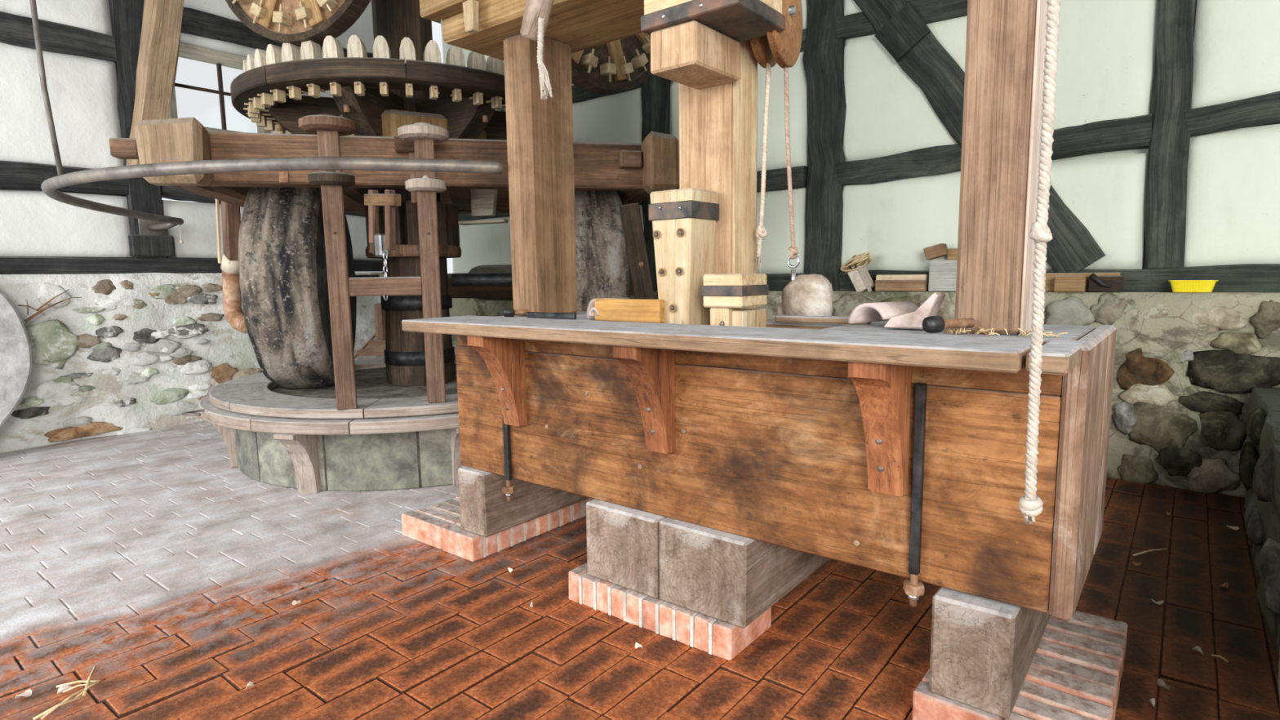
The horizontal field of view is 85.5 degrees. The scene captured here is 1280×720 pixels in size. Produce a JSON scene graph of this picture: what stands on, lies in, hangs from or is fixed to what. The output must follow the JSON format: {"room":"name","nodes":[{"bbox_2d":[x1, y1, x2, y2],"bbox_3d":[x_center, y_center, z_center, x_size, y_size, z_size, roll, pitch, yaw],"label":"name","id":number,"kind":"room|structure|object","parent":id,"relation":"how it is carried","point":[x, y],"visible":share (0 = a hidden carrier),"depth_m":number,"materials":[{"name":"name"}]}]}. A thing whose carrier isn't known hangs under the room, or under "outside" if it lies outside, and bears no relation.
{"room":"old mill interior","nodes":[
{"label":"old mill interior","id":0,"kind":"room"},
{"bbox_2d":[0,0,384,453],"bbox_3d":[-4.404,-1.452,5.604,0.348,4.263,6.351,5,9,38],"label":"wall","id":1,"kind":"structure","parent":0,"point":[139,350],"depth_m":5.56,"materials":[{"name":"white paint"}]},
{"bbox_2d":[17,288,81,322],"bbox_3d":[-4.474,-0.415,5.263,0.056,0.241,0.373,5,9,38],"label":"dry twigs","id":2,"kind":"object","parent":1,"relation":"attached to","point":[33,316],"visible":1,"depth_m":5.22,"materials":[{"name":"plant"}]},
{"bbox_2d":[126,0,184,165],"bbox_3d":[-3.787,-2.216,5.421,0.689,1.540,0.262,1,7,18],"label":"wooden post","id":3,"kind":"object","parent":1,"relation":"attached to","point":[162,22],"visible":0.69,"depth_m":5.33,"materials":[{"name":"brown wood"}]},
{"bbox_2d":[168,42,270,133],"bbox_3d":[-3.788,-2.375,6.205,0.130,0.735,0.820,5,9,38],"label":"window","id":4,"kind":"structure","parent":1,"relation":"in","point":[220,59],"depth_m":6.15,"materials":[{"name":"brown wood"}]},
{"bbox_2d":[40,156,502,235],"bbox_3d":[-2.690,-0.923,4.045,4.438,0.160,1.297,5,9,38],"label":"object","id":5,"kind":"object","parent":1,"relation":"attached to","point":[150,224],"visible":1,"depth_m":3.02,"materials":[{"name":"metal"}]},
{"bbox_2d":[29,0,63,175],"bbox_3d":[-2.785,-1.311,3.244,0.046,0.859,0.094,-5,8,-29],"label":"rod","id":6,"kind":"object","parent":5,"relation":"attached to","point":[33,2],"visible":0.88,"depth_m":3.26,"materials":[{"name":"metal"}]},
{"bbox_2d":[179,224,183,243],"bbox_3d":[-3.774,-1.037,5.692,0.028,0.150,0.032,5,9,38],"label":"string","id":7,"kind":"object","parent":5,"relation":"hanging from","point":[180,241],"visible":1,"depth_m":5.69,"materials":[{"name":"fabric"}]},
{"bbox_2d":[0,420,1279,719],"bbox_3d":[-1.164,0.910,3.441,8.171,0.125,6.880,5,9,38],"label":"floor","id":8,"kind":"structure","parent":0,"point":[151,561],"depth_m":2.56,"materials":[{"name":"brick"}]},
{"bbox_2d":[0,291,31,426],"bbox_3d":[-4.982,-0.015,4.491,0.302,1.565,1.572,5,9,38],"label":"millstone","id":9,"kind":"object","parent":8,"relation":"on","point":[15,353],"visible":1,"depth_m":4.98},
{"bbox_2d":[15,688,32,698],"bbox_3d":[-1.872,1.016,2.105,0.018,0.017,0.039,5,9,38],"label":"chip","id":10,"kind":"object","parent":8,"relation":"on","point":[28,692],"visible":1,"depth_m":2.11,"materials":[{"name":"beige wood"}]},
{"bbox_2d":[57,684,72,693],"bbox_3d":[-1.769,1.011,2.134,0.041,0.017,0.019,-6,9,-36],"label":"chip","id":11,"kind":"object","parent":8,"relation":"on","point":[63,687],"visible":0.94,"depth_m":2.13,"materials":[{"name":"beige wood"}]},
{"bbox_2d":[32,665,106,719],"bbox_3d":[-1.739,1.008,2.116,0.126,0.016,0.275,-1,7,-4],"label":"straw wisp","id":12,"kind":"object","parent":8,"relation":"on","point":[87,685],"visible":1,"depth_m":2.11,"materials":[{"name":"beige plant"}]},
{"bbox_2d":[245,681,253,688],"bbox_3d":[-1.203,1.002,2.136,0.012,0.017,0.026,5,9,38],"label":"chip","id":13,"kind":"object","parent":8,"relation":"on","point":[250,683],"visible":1,"depth_m":2.14,"materials":[{"name":"beige wood"}]},
{"bbox_2d":[292,600,300,605],"bbox_3d":[-1.330,0.938,2.681,0.031,0.017,0.013,-3,7,-19],"label":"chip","id":14,"kind":"object","parent":8,"relation":"on","point":[294,602],"visible":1,"depth_m":2.68,"materials":[{"name":"beige wood"}]},
{"bbox_2d":[182,354,464,493],"bbox_3d":[-1.688,0.379,5.216,2.809,0.520,2.915,5,9,38],"label":"bed","id":15,"kind":"object","parent":8,"relation":"on","point":[393,438],"visible":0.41,"depth_m":4.09,"materials":[{"name":"grey stone"}]},
{"bbox_2d":[238,186,356,389],"bbox_3d":[-2.421,-0.561,5.019,0.540,1.531,1.526,-2,7,-12],"label":"runner stone","id":16,"kind":"object","parent":15,"relation":"on","point":[282,261],"visible":0.67,"depth_m":4.38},
{"bbox_2d":[348,274,379,277],"bbox_3d":[-2.372,-0.563,5.030,0.910,0.100,0.100,-2,7,-12],"label":"stone axle","id":17,"kind":"object","parent":16,"relation":"attached to","point":[371,275],"visible":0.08,"depth_m":5.08,"materials":[{"name":"black metal"}]},
{"bbox_2d":[356,302,385,355],"bbox_3d":[-2.450,-0.298,6.627,0.480,0.498,0.160,-1,7,2],"label":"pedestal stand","id":18,"kind":"object","parent":15,"relation":"on","point":[376,347],"visible":0.5,"depth_m":6.57,"materials":[{"name":"brown wood"}]},
{"bbox_2d":[297,113,448,410],"bbox_3d":[-1.448,-0.534,3.920,0.772,1.607,0.289,-3,7,-19],"label":"frame","id":19,"kind":"object","parent":15,"relation":"on","point":[328,128],"visible":0.99,"depth_m":3.86,"materials":[{"name":"brown wood"}]},
{"bbox_2d":[364,0,461,386],"bbox_3d":[-1.690,-1.666,5.050,0.680,3.680,0.680,5,9,38],"label":"shaft","id":20,"kind":"object","parent":15,"relation":"on","point":[395,20],"visible":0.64,"depth_m":4.96,"materials":[{"name":"brown wood"}]},
{"bbox_2d":[230,35,506,139],"bbox_3d":[-1.690,-1.708,5.045,2.210,0.584,2.210,5,9,38],"label":"wheel","id":21,"kind":"object","parent":20,"relation":"attached to","point":[464,101],"visible":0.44,"depth_m":4.21,"materials":[{"name":"brown wood"}]},
{"bbox_2d":[225,0,370,46],"bbox_3d":[-1.927,-2.432,4.182,1.120,1.120,0.600,1,7,16],"label":"wheel","id":22,"kind":"object","parent":21,"relation":"attached to","point":[295,22],"visible":0.98,"depth_m":4.00,"materials":[{"name":"brown wood"}]},
{"bbox_2d":[571,32,651,93],"bbox_3d":[-0.413,-2.321,4.415,0.600,1.240,1.240,6,10,43],"label":"wheel","id":23,"kind":"object","parent":21,"relation":"attached to","point":[623,64],"visible":0.49,"depth_m":4.36,"materials":[{"name":"brown wood"}]},
{"bbox_2d":[108,117,679,295],"bbox_3d":[-1.539,-0.981,5.154,3.204,1.050,2.282,-2,7,-12],"label":"wooden beam","id":24,"kind":"structure","parent":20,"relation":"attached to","point":[633,171],"depth_m":4.23,"materials":[{"name":"brown wood"}]},
{"bbox_2d":[215,199,247,333],"bbox_3d":[-3.153,-0.744,5.377,0.302,1.067,0.146,5,9,38],"label":"spout","id":25,"kind":"object","parent":24,"relation":"attached to","point":[230,213],"visible":0.7,"depth_m":5.34,"materials":[{"name":"brown wood"}]},
{"bbox_2d":[364,189,401,300],"bbox_3d":[-1.573,-0.708,4.275,0.325,0.686,0.060,5,9,38],"label":"hanger","id":26,"kind":"object","parent":24,"relation":"hanging from","point":[380,244],"visible":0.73,"depth_m":4.26,"materials":[{"name":"brown wood"}]},
{"bbox_2d":[447,272,512,298],"bbox_3d":[-1.554,-0.695,6.474,1.310,0.234,0.240,3,8,26],"label":"log","id":27,"kind":"object","parent":24,"relation":"attached to","point":[501,291],"visible":0.18,"depth_m":6.34,"materials":[{"name":"brown wood"}]},
{"bbox_2d":[467,264,512,300],"bbox_3d":[-1.290,-0.756,6.788,1.282,0.358,0.350,2,8,25],"label":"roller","id":28,"kind":"object","parent":24,"relation":"attached to","point":[490,268],"visible":0.15,"depth_m":6.75,"materials":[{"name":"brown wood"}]},
{"bbox_2d":[574,190,630,311],"bbox_3d":[-0.463,-0.642,5.444,0.600,1.532,1.528,-2,7,-12],"label":"runner stone","id":29,"kind":"object","parent":15,"relation":"on","point":[602,265],"visible":0.23,"depth_m":4.75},
{"bbox_2d":[451,272,512,286],"bbox_3d":[-0.790,-0.628,5.374,1.290,0.100,0.100,-2,7,-12],"label":"stone axle","id":30,"kind":"object","parent":29,"relation":"attached to","point":[495,279],"visible":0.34,"depth_m":5.25,"materials":[{"name":"black metal"}]},
{"bbox_2d":[354,333,375,358],"bbox_3d":[-2.869,-0.034,6.955,0.032,0.914,1.215,3,8,31],"label":"pole","id":31,"kind":"object","parent":8,"relation":"on","point":[373,336],"visible":0.15,"depth_m":7.05,"materials":[{"name":"brown wood"}]},
{"bbox_2d":[401,495,593,561],"bbox_3d":[-0.704,0.778,3.525,0.549,0.118,0.802,5,9,38],"label":"brick plinth","id":32,"kind":"object","parent":8,"relation":"on","point":[437,525],"visible":0.4,"depth_m":3.27,"materials":[{"name":"red brick"}]},
{"bbox_2d":[457,466,589,537],"bbox_3d":[-0.518,0.594,3.360,0.180,0.288,0.747,5,9,38],"label":"block","id":33,"kind":"object","parent":32,"relation":"on","point":[485,510],"visible":0.48,"depth_m":3.10,"materials":[{"name":"beige wood"}]},
{"bbox_2d":[619,202,654,299],"bbox_3d":[0.070,-0.201,4.806,0.405,1.737,0.053,-3,7,-18],"label":"board","id":34,"kind":"object","parent":8,"relation":"on","point":[631,218],"visible":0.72,"depth_m":4.69,"materials":[{"name":"brown wood"}]},
{"bbox_2d":[635,642,642,648],"bbox_3d":[-0.004,0.961,2.330,0.028,0.017,0.014,5,9,38],"label":"chip","id":35,"kind":"object","parent":8,"relation":"on","point":[637,645],"visible":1,"depth_m":2.33,"materials":[{"name":"beige wood"}]},
{"bbox_2d":[568,563,771,660],"bbox_3d":[0.092,0.884,2.568,0.734,0.119,0.284,5,9,38],"label":"brick plinth","id":36,"kind":"object","parent":8,"relation":"on","point":[722,639],"visible":0.44,"depth_m":2.41,"materials":[{"name":"brick"}]},
{"bbox_2d":[586,498,666,598],"bbox_3d":[0.145,0.652,2.795,0.338,0.289,0.713,5,9,38],"label":"block","id":37,"kind":"object","parent":36,"relation":"on","point":[623,541],"visible":0.46,"depth_m":2.51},
{"bbox_2d":[401,311,1116,622],"bbox_3d":[0.254,0.239,2.583,2.410,0.766,0.980,5,9,38],"label":"workbench","id":38,"kind":"object","parent":37,"relation":"on","point":[897,451],"visible":0.97,"depth_m":2.03,"materials":[{"name":"brown wood"}]},
{"bbox_2d":[505,493,512,497],"bbox_3d":[-0.553,0.568,2.929,0.030,0.014,0.030,5,9,38],"label":"washer","id":39,"kind":"object","parent":38,"relation":"in","point":[506,495],"depth_m":2.92,"materials":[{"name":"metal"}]},
{"bbox_2d":[502,307,528,316],"bbox_3d":[-0.557,-0.215,3.131,0.120,0.040,0.040,-3,7,-18],"label":"bolt","id":40,"kind":"object","parent":38,"relation":"on","point":[511,312],"visible":0.92,"depth_m":3.11,"materials":[{"name":"black metal"}]},
{"bbox_2d":[503,33,577,315],"bbox_3d":[-0.451,-0.824,3.196,0.166,1.233,0.285,5,9,38],"label":"frame post","id":41,"kind":"object","parent":38,"relation":"on","point":[540,132],"visible":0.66,"depth_m":3.11,"materials":[{"name":"brown wood"}]},
{"bbox_2d":[419,0,644,60],"bbox_3d":[-0.365,-1.583,2.942,1.090,0.386,0.590,5,9,38],"label":"overhead beam","id":42,"kind":"structure","parent":41,"relation":"on","point":[478,26],"depth_m":2.94,"materials":[{"name":"brown wood"}]},
{"bbox_2d":[520,0,553,99],"bbox_3d":[-0.364,-1.220,2.554,0.212,0.540,0.128,5,9,38],"label":"rope","id":43,"kind":"object","parent":42,"relation":"hanging from","point":[536,15],"visible":1,"depth_m":2.53,"materials":[{"name":"beige fabric"}]},
{"bbox_2d":[526,311,576,319],"bbox_3d":[-0.382,-0.190,2.969,0.290,0.025,0.020,5,9,38],"label":"bar","id":44,"kind":"object","parent":38,"relation":"on","point":[529,314],"visible":0.96,"depth_m":2.95,"materials":[{"name":"grey metal"}]},
{"bbox_2d":[586,297,629,319],"bbox_3d":[-0.129,-0.215,2.876,0.182,0.085,0.128,-6,9,-37],"label":"cloth","id":45,"kind":"object","parent":38,"relation":"on","point":[591,304],"depth_m":2.86,"materials":[{"name":"beige fabric"}]},
{"bbox_2d":[594,298,664,323],"bbox_3d":[-0.045,-0.194,2.712,0.330,0.088,0.036,5,9,38],"label":"board","id":46,"kind":"object","parent":38,"relation":"on","point":[634,310],"visible":1,"depth_m":2.68,"materials":[{"name":"wood"}]},
{"bbox_2d":[648,187,719,324],"bbox_3d":[0.167,-0.366,2.634,0.195,0.537,0.198,5,9,38],"label":"wedge","id":47,"kind":"object","parent":38,"relation":"on","point":[683,220],"visible":0.97,"depth_m":2.57,"materials":[{"name":"wood"}]},
{"bbox_2d":[640,0,785,324],"bbox_3d":[0.290,-1.233,2.496,0.458,2.270,0.547,5,9,38],"label":"stamp","id":48,"kind":"object","parent":38,"relation":"on","point":[704,46],"visible":0.8,"depth_m":2.60,"materials":[{"name":"brown wood"}]},
{"bbox_2d":[749,0,802,68],"bbox_3d":[0.500,-1.377,2.554,0.160,0.590,0.434,3,8,27],"label":"pulley block","id":49,"kind":"object","parent":48,"relation":"hanging from","point":[783,48],"visible":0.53,"depth_m":2.55,"materials":[{"name":"brown wood"}]},
{"bbox_2d":[754,62,771,272],"bbox_3d":[0.471,-0.735,2.678,0.069,0.787,0.049,5,9,38],"label":"rope","id":50,"kind":"object","parent":49,"relation":"hanging from","point":[761,233],"visible":1,"depth_m":2.67,"materials":[{"name":"beige fabric"}]},
{"bbox_2d":[783,65,798,258],"bbox_3d":[0.567,-0.738,2.601,0.067,0.712,0.043,5,9,38],"label":"rope","id":51,"kind":"object","parent":49,"relation":"hanging from","point":[793,251],"visible":1,"depth_m":2.60,"materials":[{"name":"beige fabric"}]},
{"bbox_2d":[776,255,832,315],"bbox_3d":[0.626,-0.279,2.680,0.247,0.260,0.200,5,9,38],"label":"weight","id":52,"kind":"object","parent":51,"relation":"hanging from","point":[805,295],"visible":0.84,"depth_m":2.60,"materials":[{"name":"stone"}]},
{"bbox_2d":[700,273,768,327],"bbox_3d":[0.348,-0.200,2.523,0.170,0.228,0.205,5,9,38],"label":"wooden block","id":53,"kind":"object","parent":38,"relation":"on","point":[726,293],"visible":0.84,"depth_m":2.45,"materials":[{"name":"wood"}]},
{"bbox_2d":[774,315,871,324],"bbox_3d":[0.650,-0.144,2.479,0.341,0.024,0.050,4,8,33],"label":"batten","id":54,"kind":"object","parent":38,"relation":"on","point":[779,318],"visible":0.74,"depth_m":2.47,"materials":[{"name":"brown wood"}]},
{"bbox_2d":[848,301,918,323],"bbox_3d":[0.804,-0.155,2.267,0.200,0.068,0.144,-6,9,-35],"label":"roof tile","id":55,"kind":"structure","parent":38,"relation":"on","point":[880,311],"depth_m":2.25,"materials":[{"name":"ceramic"}]},
{"bbox_2d":[907,595,919,600],"bbox_3d":[0.749,0.646,1.899,0.030,0.014,0.030,5,9,38],"label":"washer","id":56,"kind":"object","parent":38,"relation":"in","point":[912,597],"depth_m":1.89,"materials":[{"name":"metal"}]},
{"bbox_2d":[884,291,946,328],"bbox_3d":[0.847,-0.155,2.140,0.160,0.110,0.090,5,9,38],"label":"shard","id":57,"kind":"object","parent":38,"relation":"on","point":[931,307],"visible":0.93,"depth_m":2.10,"materials":[{"name":"ceramic"}]},
{"bbox_2d":[921,315,975,333],"bbox_3d":[0.866,-0.102,1.941,0.160,0.048,0.048,-3,7,-18],"label":"mallet","id":58,"kind":"object","parent":38,"relation":"on","point":[931,324],"visible":1,"depth_m":1.92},
{"bbox_2d":[954,0,1048,334],"bbox_3d":[1.006,-1.629,1.828,0.181,3.123,0.173,5,9,38],"label":"frame post","id":59,"kind":"object","parent":38,"relation":"on","point":[1006,40],"visible":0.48,"depth_m":1.89,"materials":[{"name":"brown wood"}]},
{"bbox_2d":[942,326,1067,337],"bbox_3d":[0.977,-0.080,1.913,0.346,0.027,0.050,5,9,38],"label":"straw wisp","id":60,"kind":"object","parent":38,"relation":"on","point":[954,331],"visible":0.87,"depth_m":1.91,"materials":[{"name":"beige plant"}]},
{"bbox_2d":[658,517,830,628],"bbox_3d":[0.417,0.674,2.583,0.347,0.290,0.710,5,9,38],"label":"block","id":61,"kind":"object","parent":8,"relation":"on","point":[732,579],"visible":0.52,"depth_m":2.31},
{"bbox_2d":[928,586,1050,719],"bbox_3d":[1.088,0.731,2.089,0.197,0.282,0.758,5,9,38],"label":"block","id":62,"kind":"object","parent":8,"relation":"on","point":[983,650],"visible":0.52,"depth_m":1.80,"materials":[{"name":"beige wood"}]},
{"bbox_2d":[912,610,1127,719],"bbox_3d":[1.160,0.931,2.069,0.438,0.118,0.802,5,9,38],"label":"brick plinth","id":63,"kind":"object","parent":8,"relation":"on","point":[1075,672],"visible":0.54,"depth_m":1.93,"materials":[{"name":"brick"}]},
{"bbox_2d":[1132,560,1142,566],"bbox_3d":[2.095,0.859,2.921,0.034,0.017,0.015,3,8,26],"label":"dry leaf","id":64,"kind":"object","parent":8,"relation":"on","point":[1133,562],"visible":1,"depth_m":2.92,"materials":[{"name":"brown plant"}]},
{"bbox_2d":[1132,548,1167,555],"bbox_3d":[2.233,0.838,3.032,0.199,0.016,0.007,-3,7,-17],"label":"straw wisp","id":65,"kind":"object","parent":8,"relation":"on","point":[1160,549],"visible":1,"depth_m":3.03,"materials":[{"name":"beige plant"}]},
{"bbox_2d":[1148,697,1155,706],"bbox_3d":[1.472,0.983,1.990,0.013,0.017,0.030,2,8,23],"label":"chip","id":66,"kind":"object","parent":8,"relation":"on","point":[1152,700],"visible":1,"depth_m":1.99,"materials":[{"name":"beige wood"}]},
{"bbox_2d":[1151,598,1164,604],"bbox_3d":[1.933,0.902,2.587,0.038,0.017,0.019,5,9,38],"label":"dry leaf","id":67,"kind":"object","parent":8,"relation":"on","point":[1159,602],"visible":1,"depth_m":2.58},
{"bbox_2d":[1156,678,1169,689],"bbox_3d":[1.566,0.970,2.073,0.018,0.017,0.039,-1,7,2],"label":"chip","id":68,"kind":"object","parent":8,"relation":"on","point":[1160,682],"visible":1,"depth_m":2.07,"materials":[{"name":"beige wood"}]},
{"bbox_2d":[1191,645,1203,653],"bbox_3d":[1.819,0.944,2.260,0.014,0.017,0.034,-3,7,-19],"label":"chip","id":69,"kind":"object","parent":8,"relation":"on","point":[1197,648],"visible":1,"depth_m":2.26,"materials":[{"name":"beige wood"}]},
{"bbox_2d":[1211,653,1228,662],"bbox_3d":[1.843,0.946,2.203,0.007,0.015,0.046,-4,8,-25],"label":"straw wisp","id":70,"kind":"object","parent":8,"relation":"on","point":[1213,655],"visible":1,"depth_m":2.20,"materials":[{"name":"beige plant"}]},
{"bbox_2d":[1219,582,1228,588],"bbox_3d":[2.284,0.881,2.709,0.045,0.016,0.020,-4,8,-25],"label":"dry leaf","id":71,"kind":"object","parent":8,"relation":"on","point":[1225,585],"visible":1,"depth_m":2.71,"materials":[{"name":"brown plant"}]},
{"bbox_2d":[1226,524,1239,529],"bbox_3d":[2.832,0.799,3.311,0.021,0.017,0.050,-5,8,-33],"label":"chip","id":72,"kind":"object","parent":8,"relation":"on","point":[1229,526],"visible":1,"depth_m":3.30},
{"bbox_2d":[440,0,1279,497],"bbox_3d":[0.934,-1.537,5.602,8.251,4.254,0.497,5,9,38],"label":"wall","id":73,"kind":"structure","parent":0,"point":[1165,157],"depth_m":4.15,"materials":[{"name":"white paint"}]},
{"bbox_2d":[840,252,875,291],"bbox_3d":[1.590,-0.634,5.040,0.244,0.292,0.153,5,9,38],"label":"bundle","id":74,"kind":"object","parent":73,"relation":"on","point":[855,268],"visible":1,"depth_m":4.99,"materials":[{"name":"white wicker"}]},
{"bbox_2d":[875,279,927,291],"bbox_3d":[1.823,-0.521,4.849,0.348,0.080,0.052,5,9,38],"label":"wood offcut","id":75,"kind":"object","parent":73,"relation":"on","point":[880,285],"visible":1,"depth_m":4.82,"materials":[{"name":"brown wood"}]},
{"bbox_2d":[875,274,928,279],"bbox_3d":[1.847,-0.547,4.904,0.356,0.116,0.034,5,9,38],"label":"wood offcut","id":76,"kind":"object","parent":75,"relation":"on","point":[885,277],"visible":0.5,"depth_m":4.88,"materials":[{"name":"beige wood"}]},
{"bbox_2d":[928,259,956,291],"bbox_3d":[2.089,-0.571,4.689,0.222,0.212,0.143,5,9,38],"label":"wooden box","id":77,"kind":"object","parent":73,"relation":"on","point":[942,273],"visible":0.58,"depth_m":4.65,"materials":[{"name":"grey wood"}]},
{"bbox_2d":[923,243,947,259],"bbox_3d":[2.014,-0.737,4.714,0.142,0.108,0.103,5,9,38],"label":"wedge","id":78,"kind":"object","parent":77,"relation":"on","point":[935,251],"visible":1,"depth_m":4.67,"materials":[{"name":"brown wood"}]},
{"bbox_2d":[946,248,957,259],"bbox_3d":[2.138,-0.717,4.694,0.099,0.076,0.064,5,9,38],"label":"wood offcut","id":79,"kind":"object","parent":77,"relation":"on","point":[952,252],"visible":0.5,"depth_m":4.68,"materials":[{"name":"brown wood"}]},
{"bbox_2d":[1053,275,1086,292],"bbox_3d":[2.623,-0.465,4.224,0.162,0.099,0.083,5,9,38],"label":"wood offcut","id":80,"kind":"object","parent":73,"relation":"on","point":[1061,283],"visible":1,"depth_m":4.19,"materials":[{"name":"brown wood"}]},
{"bbox_2d":[1044,272,1120,291],"bbox_3d":[2.702,-0.479,4.263,0.414,0.115,0.032,5,9,38],"label":"wood offcut","id":81,"kind":"object","parent":73,"relation":"on","point":[1050,277],"visible":0.24,"depth_m":4.29,"materials":[{"name":"brown wood"}]},
{"bbox_2d":[1087,275,1123,292],"bbox_3d":[2.778,-0.455,4.135,0.173,0.097,0.072,5,9,38],"label":"wood offcut","id":82,"kind":"object","parent":73,"relation":"on","point":[1116,282],"visible":0.92,"depth_m":4.10,"materials":[{"name":"brown wood"}]},
{"bbox_2d":[1088,272,1111,288],"bbox_3d":[2.726,-0.473,4.109,0.038,0.090,0.115,-7,9,-40],"label":"scrap","id":83,"kind":"object","parent":82,"relation":"on","point":[1093,277],"visible":1,"depth_m":4.11,"materials":[{"name":"black metal"}]},
{"bbox_2d":[1168,280,1217,292],"bbox_3d":[3.100,-0.414,3.889,0.219,0.065,0.125,5,9,38],"label":"plastic tray","id":84,"kind":"object","parent":73,"relation":"on","point":[1177,286],"visible":1,"depth_m":3.85,"materials":[{"name":"yellow plastic"}]},
{"bbox_2d":[1018,0,1060,524],"bbox_3d":[0.755,-0.164,1.305,0.048,0.996,0.047,-2,7,-6],"label":"rope","id":85,"kind":"object","parent":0,"point":[1030,505],"visible":1,"depth_m":1.30,"materials":[{"name":"beige fabric"}]},
{"bbox_2d":[1238,386,1279,703],"bbox_3d":[2.422,0.653,2.349,0.497,0.660,3.320,5,9,38],"label":"wall","id":86,"kind":"structure","parent":0,"point":[1260,456],"depth_m":2.78,"materials":[{"name":"stone"}]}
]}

